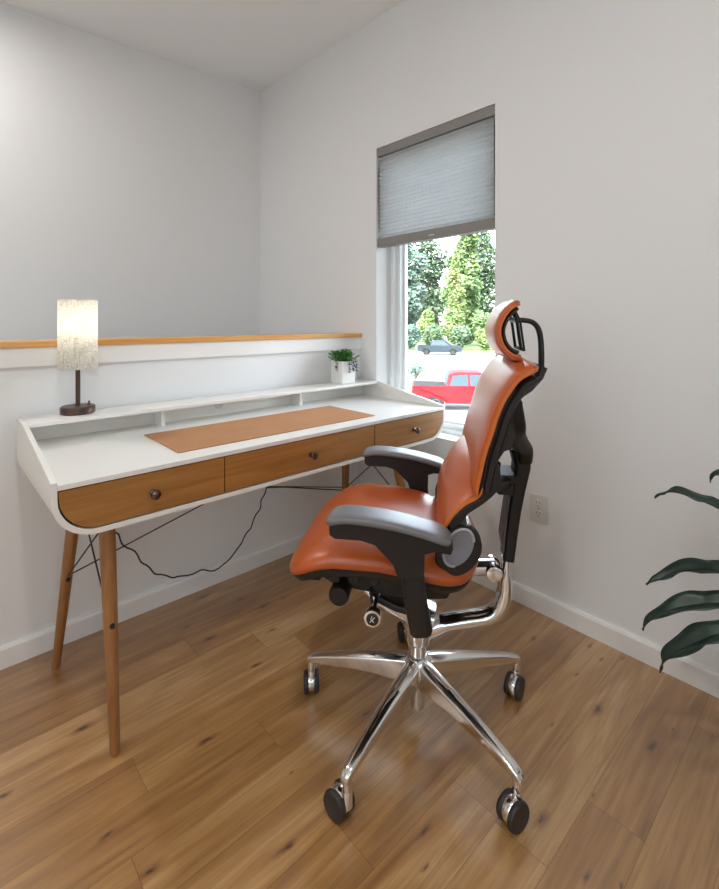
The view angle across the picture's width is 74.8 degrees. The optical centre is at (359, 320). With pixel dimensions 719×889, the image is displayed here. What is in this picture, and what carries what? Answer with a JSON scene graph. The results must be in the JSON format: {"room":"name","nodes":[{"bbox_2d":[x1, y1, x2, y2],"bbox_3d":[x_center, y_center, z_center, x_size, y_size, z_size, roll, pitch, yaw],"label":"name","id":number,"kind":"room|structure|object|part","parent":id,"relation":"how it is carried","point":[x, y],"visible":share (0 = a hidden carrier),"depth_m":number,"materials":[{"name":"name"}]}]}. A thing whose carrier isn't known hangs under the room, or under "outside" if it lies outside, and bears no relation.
{"room":"home office","nodes":[
{"label":"home office","id":0,"kind":"room"},
{"bbox_2d":[0,3,259,339],"bbox_3d":[-2.393,1.030,1.917,4.456,5.800,0.100,0,0,-42],"label":"wall","id":1,"kind":"structure","parent":0,"point":[130,177],"depth_m":2.76,"materials":[{"name":"paint"}]},
{"bbox_2d":[0,349,359,645],"bbox_3d":[-1.647,0.609,1.176,4.356,1.042,0.120,0,0,-42],"label":"wall","id":2,"kind":"structure","parent":0,"point":[207,536],"depth_m":1.81,"materials":[{"name":"paint"}]},
{"bbox_2d":[0,533,304,669],"bbox_3d":[-1.602,1.095,1.127,4.356,0.071,0.013,0,0,-42],"label":"baseboard","id":3,"kind":"structure","parent":2,"relation":"attached to","point":[12,653],"depth_m":1.83,"materials":[{"name":"white paint"}]},
{"bbox_2d":[0,337,360,368],"bbox_3d":[-1.602,0.121,1.126,4.356,0.066,0.014,0,0,-42],"label":"trim","id":4,"kind":"structure","parent":2,"relation":"attached to","point":[28,356],"depth_m":1.91,"materials":[{"name":"white paint"}]},
{"bbox_2d":[0,333,361,347],"bbox_3d":[-1.646,0.077,1.175,4.356,0.021,0.162,0,0,-42],"label":"trim","id":5,"kind":"structure","parent":2,"relation":"attached to","point":[170,339],"depth_m":1.91,"materials":[{"name":"brown wood"}]},
{"bbox_2d":[116,487,341,577],"bbox_3d":[-0.511,0.755,2.066,1.440,0.582,0.046,0,0,-42],"label":"power cable","id":6,"kind":"object","parent":2,"relation":"attached to","point":[117,533],"visible":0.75,"depth_m":1.98,"materials":[{"name":"black plastic"}]},
{"bbox_2d":[0,0,403,91],"bbox_3d":[-0.526,-1.669,-0.088,4.506,0.601,5.580,0,0,-42],"label":"ceiling","id":7,"kind":"structure","parent":0,"point":[252,44],"depth_m":2.59,"materials":[{"name":"white paint"}]},
{"bbox_2d":[0,553,718,888],"bbox_3d":[-0.181,1.255,-0.413,4.376,0.250,4.435,0,0,-42],"label":"floor","id":8,"kind":"structure","parent":0,"point":[224,767],"depth_m":1.20,"materials":[{"name":"brown wood"}]},
{"bbox_2d":[16,379,444,756],"bbox_3d":[-0.350,0.723,1.833,1.538,0.815,0.590,0,0,-43],"label":"writing desk","id":9,"kind":"object","parent":8,"relation":"on","point":[98,472],"visible":0.86,"depth_m":1.51,"materials":[{"name":"white paint"}]},
{"bbox_3d":[-0.956,0.830,1.544,0.097,0.600,0.041,0,0,-20],"label":"leg","id":10,"kind":"part","parent":9,"relation":"part of","materials":[{"name":"brown wood"}]},
{"bbox_2d":[57,299,97,415],"bbox_3d":[-0.965,0.122,1.611,0.119,0.386,0.119,0,0,-42],"label":"table lamp","id":11,"kind":"object","parent":9,"relation":"on","point":[77,320],"visible":1,"depth_m":1.56,"materials":[{"name":"white fabric"}]},
{"bbox_3d":[-0.965,0.046,1.611,0.119,0.234,0.119,0,0,-42],"label":"lamp shade","id":12,"kind":"part","parent":11,"relation":"part of","materials":[{"name":"fabric"}]},
{"bbox_3d":[-0.669,0.830,1.264,0.041,0.600,0.120,0,0,-43],"label":"leg","id":13,"kind":"part","parent":9,"relation":"part of","materials":[{"name":"brown wood"}]},
{"bbox_3d":[-0.572,0.465,1.280,0.427,0.107,0.019,0,0,-43],"label":"drawer","id":14,"kind":"part","parent":9,"relation":"part of","materials":[{"name":"brown wood"}]},
{"bbox_3d":[-0.550,0.466,1.266,0.027,0.027,0.030,0,0,-43],"label":"knob","id":15,"kind":"part","parent":9,"relation":"part of","materials":[{"name":"grey metal"}]},
{"bbox_3d":[-0.546,0.418,2.045,1.512,0.183,0.012,0,0,-43],"label":"panel","id":16,"kind":"part","parent":9,"relation":"part of","materials":[{"name":"white paint"}]},
{"bbox_2d":[22,379,377,427],"bbox_3d":[-0.505,0.322,2.000,1.512,0.013,0.135,0,0,-43],"label":"shelf","id":17,"kind":"object","parent":9,"relation":"attached to","point":[50,419],"depth_m":1.79,"materials":[{"name":"white paint"}]},
{"bbox_2d":[36,394,442,490],"bbox_3d":[-0.356,0.402,1.840,1.512,0.014,0.548,0,0,-43],"label":"countertop","id":18,"kind":"structure","parent":9,"relation":"on","point":[79,460],"depth_m":1.53,"materials":[{"name":"white paint"}]},
{"bbox_2d":[144,406,374,452],"bbox_3d":[-0.339,0.393,1.788,0.820,0.003,0.300,0,0,-42],"label":"desk mat","id":19,"kind":"object","parent":9,"relation":"on","point":[210,435],"visible":1,"depth_m":1.71,"materials":[{"name":"beige leather"}]},
{"bbox_3d":[-0.180,0.465,1.643,0.634,0.107,0.019,0,0,-43],"label":"drawer","id":20,"kind":"part","parent":9,"relation":"part of","materials":[{"name":"brown wood"}]},
{"bbox_3d":[-0.159,0.466,1.629,0.027,0.027,0.030,0,0,-43],"label":"knob","id":21,"kind":"part","parent":9,"relation":"part of","materials":[{"name":"grey metal"}]},
{"bbox_2d":[328,349,359,383],"bbox_3d":[-0.078,0.227,2.403,0.170,0.177,0.148,0,0,-2],"label":"potted plant","id":22,"kind":"object","parent":9,"relation":"on","point":[343,367],"visible":1,"depth_m":2.38,"materials":[{"name":"green plant"}]},
{"bbox_3d":[-0.083,0.259,2.407,0.087,0.112,0.087,0,0,-42],"label":"pot","id":23,"kind":"part","parent":22,"relation":"part of","materials":[{"name":"white ceramic"}]},
{"bbox_3d":[-0.071,0.830,2.364,0.041,0.600,0.061,0,0,-16],"label":"leg","id":24,"kind":"part","parent":9,"relation":"part of","materials":[{"name":"brown wood"}]},
{"bbox_3d":[0.202,0.830,2.071,0.160,0.600,0.041,0,0,0],"label":"leg","id":25,"kind":"part","parent":9,"relation":"part of","materials":[{"name":"brown wood"}]},
{"bbox_3d":[0.215,0.465,2.010,0.436,0.107,0.019,0,0,-43],"label":"drawer","id":26,"kind":"part","parent":9,"relation":"part of","materials":[{"name":"brown wood"}]},
{"bbox_3d":[0.242,0.466,2.002,0.027,0.027,0.030,0,0,-43],"label":"knob","id":27,"kind":"part","parent":9,"relation":"part of","materials":[{"name":"grey metal"}]},
{"bbox_2d":[290,300,547,833],"bbox_3d":[0.166,0.538,1.353,0.681,1.185,0.689,0,0,1],"label":"office chair","id":28,"kind":"object","parent":8,"relation":"on","point":[406,549],"visible":1,"depth_m":1.18,"materials":[{"name":"orange leather"}]},
{"bbox_2d":[307,671,314,691],"bbox_3d":[-0.147,1.088,1.434,0.024,0.072,0.058,0,0,-8],"label":"hood","id":29,"kind":"object","parent":28,"relation":"attached to","point":[310,674],"depth_m":1.41,"materials":[{"name":"silver metal"}]},
{"bbox_2d":[330,782,352,813],"bbox_3d":[-0.044,1.088,1.075,0.066,0.072,0.024,0,0,40],"label":"hood","id":30,"kind":"object","parent":28,"relation":"attached to","point":[341,797],"depth_m":1.05,"materials":[{"name":"silver metal"}]},
{"bbox_3d":[-0.007,1.000,1.381,0.321,0.120,0.044,0,0,18],"label":"leg","id":31,"kind":"part","parent":28,"relation":"part of","materials":[{"name":"silver metal"}]},
{"bbox_3d":[0.041,0.758,1.248,0.045,0.045,0.111,0,0,9],"label":"tilt knob","id":32,"kind":"part","parent":28,"relation":"part of","materials":[{"name":"silver metal"}]},
{"bbox_2d":[290,483,478,586],"bbox_3d":[0.085,0.584,1.338,0.484,0.097,0.506,0,0,9],"label":"seat cushion","id":33,"kind":"object","parent":28,"relation":"on","point":[317,555],"depth_m":1.13,"materials":[{"name":"orange leather"}]},
{"bbox_3d":[0.101,0.729,1.220,0.153,0.065,0.039,0,0,9],"label":"height lever","id":34,"kind":"part","parent":28,"relation":"part of","materials":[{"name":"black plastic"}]},
{"bbox_3d":[0.123,0.598,1.053,0.080,0.203,0.040,0,0,9],"label":"arm post","id":35,"kind":"part","parent":28,"relation":"part of","materials":[{"name":"black plastic"}]},
{"bbox_3d":[0.330,0.269,1.092,0.090,0.227,0.016,0,0,9],"label":"plate","id":36,"kind":"part","parent":28,"relation":"part of","materials":[{"name":"black plastic"}]},
{"bbox_2d":[501,790,522,823],"bbox_3d":[0.344,1.088,1.054,0.058,0.072,0.024,0,0,-30],"label":"hood","id":37,"kind":"object","parent":28,"relation":"attached to","point":[511,800],"depth_m":1.04,"materials":[{"name":"silver metal"}]},
{"bbox_2d":[508,670,519,696],"bbox_3d":[0.467,1.088,1.416,0.024,0.072,0.058,0,0,38],"label":"hood","id":38,"kind":"object","parent":28,"relation":"attached to","point":[514,675],"depth_m":1.40,"materials":[{"name":"silver metal"}]},
{"bbox_3d":[0.397,0.281,1.172,0.071,0.194,0.214,0,0,36],"label":"frame arm","id":39,"kind":"part","parent":28,"relation":"part of","materials":[{"name":"black plastic"}]},
{"bbox_3d":[0.461,0.060,1.277,0.077,0.140,0.025,0,0,9],"label":"headrest post","id":40,"kind":"part","parent":28,"relation":"part of","materials":[{"name":"black plastic"}]},
{"bbox_2d":[642,469,718,672],"bbox_3d":[1.026,0.723,0.892,0.580,0.813,0.663,0,0,-14],"label":"potted plant","id":41,"kind":"object","parent":8,"relation":"on","point":[694,636],"visible":1,"depth_m":1.08,"materials":[{"name":"green plant"}]},
{"bbox_2d":[442,528,474,567],"bbox_3d":[0.230,0.528,1.094,0.076,0.094,0.006,0,0,9],"label":"armrest knob","id":42,"kind":"object","parent":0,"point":[463,539],"depth_m":1.09,"materials":[{"name":"grey plastic"}]},
{"bbox_2d":[260,0,718,671],"bbox_3d":[1.175,1.030,1.468,0.204,5.800,5.580,0,0,-42],"label":"wall","id":43,"kind":"structure","parent":0,"point":[607,111],"depth_m":1.73,"materials":[{"name":"paint"}]},
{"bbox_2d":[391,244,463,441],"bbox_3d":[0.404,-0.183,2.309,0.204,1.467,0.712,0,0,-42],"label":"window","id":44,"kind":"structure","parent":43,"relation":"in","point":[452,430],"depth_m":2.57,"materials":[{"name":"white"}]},
{"bbox_3d":[0.370,0.547,2.277,0.112,0.006,0.710,0,0,-42],"label":"sill","id":45,"kind":"part","parent":44,"relation":"part of","materials":[{"name":"white paint"}]},
{"bbox_2d":[377,104,494,247],"bbox_3d":[0.351,-0.654,2.260,0.056,0.524,0.708,0,0,-42],"label":"blind","id":46,"kind":"object","parent":43,"relation":"attached to","point":[438,182],"visible":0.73,"depth_m":2.21,"materials":[{"name":"grey fabric"}]},
{"bbox_3d":[0.349,-0.415,2.259,0.048,0.046,0.706,0,0,-42],"label":"rail","id":47,"kind":"part","parent":46,"relation":"part of","materials":[{"name":"grey"}]},
{"bbox_2d":[530,493,547,524],"bbox_3d":[0.698,0.732,1.831,0.010,0.108,0.070,0,0,-42],"label":"wall outlet","id":48,"kind":"object","parent":43,"relation":"attached to","point":[538,504],"visible":1,"depth_m":1.83,"materials":[{"name":"white plastic"}]},
{"bbox_2d":[534,499,542,507],"bbox_3d":[0.696,0.712,1.829,0.003,0.033,0.033,0,0,-42],"label":"socket","id":49,"kind":"object","parent":48,"relation":"attached to","point":[538,503],"depth_m":1.83,"materials":[{"name":"white plastic"}]},
{"bbox_2d":[534,510,542,517],"bbox_3d":[0.696,0.751,1.829,0.003,0.033,0.033,0,0,-42],"label":"socket","id":50,"kind":"object","parent":48,"relation":"attached to","point":[537,513],"depth_m":1.83,"materials":[{"name":"white plastic"}]},
{"bbox_2d":[471,576,718,697],"bbox_3d":[1.458,1.095,0.998,0.013,0.071,4.306,0,0,-42],"label":"baseboard","id":51,"kind":"structure","parent":43,"relation":"attached to","point":[706,679],"depth_m":1.62,"materials":[{"name":"white paint"}]},
{"label":"outside","id":52,"kind":"structure","parent":0,"visible":0},
{"bbox_2d":[407,336,494,352],"bbox_3d":[24.669,4.380,104.850,115.650,0.200,110.934,0,0,-42],"label":"lawn","id":53,"kind":"structure","parent":52,"point":[469,348],"depth_m":70.58,"materials":[{"name":"green plant"}]},
{"bbox_2d":[407,324,422,349],"bbox_3d":[7.425,2.344,70.245,3.899,3.941,3.576,0,0,-42],"label":"bush","id":54,"kind":"object","parent":53,"relation":"on","point":[413,334],"visible":0.73,"depth_m":69.44,"materials":[{"name":"green plant"}]},
{"bbox_2d":[407,244,428,325],"bbox_3d":[8.569,-8.379,93.654,11.159,25.637,10.597,0,0,-42],"label":"tree","id":55,"kind":"object","parent":53,"relation":"on","point":[414,288],"visible":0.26,"depth_m":91.74,"materials":[{"name":"green plant"}]},
{"bbox_2d":[416,308,435,344],"bbox_3d":[10.780,1.075,75.508,3.576,6.441,3.166,0,0,-42],"label":"bush","id":56,"kind":"object","parent":53,"relation":"on","point":[427,319],"visible":0.57,"depth_m":74.90,"materials":[{"name":"green plant"}]},
{"bbox_2d":[411,240,449,326],"bbox_3d":[15.074,-9.809,105.921,12.455,28.482,10.772,0,0,-42],"label":"tree","id":57,"kind":"object","parent":53,"relation":"on","point":[430,279],"visible":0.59,"depth_m":103.96,"materials":[{"name":"green plant"}]},
{"bbox_2d":[423,325,444,344],"bbox_3d":[11.175,2.365,70.392,3.495,3.865,2.955,0,0,-42],"label":"bush","id":58,"kind":"object","parent":53,"relation":"on","point":[433,333],"visible":0.8,"depth_m":69.76,"materials":[{"name":"green plant"}]},
{"bbox_2d":[439,249,466,345],"bbox_3d":[14.806,-3.542,74.528,4.826,15.949,4.026,0,0,-14],"label":"tree","id":59,"kind":"object","parent":53,"relation":"on","point":[454,315],"visible":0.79,"depth_m":73.94,"materials":[{"name":"green plant"}]},
{"bbox_2d":[449,325,471,347],"bbox_3d":[15.092,2.399,69.420,4.122,3.802,3.296,0,0,-42],"label":"bush","id":60,"kind":"object","parent":53,"relation":"on","point":[460,335],"visible":0.99,"depth_m":68.48,"materials":[{"name":"green plant"}]},
{"bbox_2d":[439,233,486,344],"bbox_3d":[18.088,-7.123,83.241,10.108,23.125,10.921,0,0,-37],"label":"tree","id":61,"kind":"object","parent":53,"relation":"on","point":[465,245],"visible":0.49,"depth_m":81.10,"materials":[{"name":"green plant"}]},
{"bbox_2d":[472,312,489,340],"bbox_3d":[19.736,1.415,75.685,4.469,5.759,3.975,0,0,-42],"label":"bush","id":62,"kind":"object","parent":53,"relation":"on","point":[479,321],"visible":0.34,"depth_m":74.72,"materials":[{"name":"green plant"}]},
{"bbox_2d":[474,328,489,349],"bbox_3d":[18.630,2.616,68.906,3.811,3.378,3.401,0,0,-42],"label":"bush","id":63,"kind":"object","parent":53,"relation":"on","point":[481,341],"visible":0.57,"depth_m":68.23,"materials":[{"name":"green plant"}]},
{"bbox_2d":[473,232,494,314],"bbox_3d":[26.553,-9.986,105.783,11.086,28.838,10.858,0,0,-42],"label":"tree","id":64,"kind":"object","parent":53,"relation":"on","point":[487,276],"visible":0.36,"depth_m":103.43,"materials":[{"name":"green plant"}]},
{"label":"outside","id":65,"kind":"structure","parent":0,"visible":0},
{"bbox_2d":[407,335,494,422],"bbox_3d":[26.102,4.580,91.629,157.800,0.300,180.000,0,0,-42],"label":"road","id":66,"kind":"structure","parent":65,"point":[438,364],"depth_m":47.86,"materials":[{"name":"grey asphalt"}]},
{"bbox_2d":[416,340,462,354],"bbox_3d":[10.589,3.480,62.011,5.930,1.900,1.970,0,0,14],"label":"car","id":67,"kind":"object","parent":66,"relation":"on","point":[436,345],"visible":1,"depth_m":61.17,"materials":[{"name":"blue metal"}]},
{"bbox_2d":[410,369,482,404],"bbox_3d":[5.537,3.480,23.905,5.930,1.900,1.970,0,0,6],"label":"pickup truck","id":68,"kind":"object","parent":66,"relation":"on","point":[458,386],"visible":0.37,"depth_m":23.10,"materials":[{"name":"red paint"}]},
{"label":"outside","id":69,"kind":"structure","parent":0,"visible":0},
{"bbox_2d":[407,379,443,391],"bbox_3d":[14.235,4.405,31.024,39.120,0.150,6.980,0,0,4],"label":"sidewalk","id":70,"kind":"structure","parent":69,"point":[409,381],"depth_m":34.21,"materials":[{"name":"concrete"}]},
{"bbox_2d":[407,358,428,379],"bbox_3d":[4.052,3.475,34.039,1.729,1.650,1.665,0,0,-42],"label":"bush","id":71,"kind":"object","parent":70,"relation":"on","point":[417,368],"visible":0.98,"depth_m":33.88,"materials":[{"name":"green plant"}]}
]}

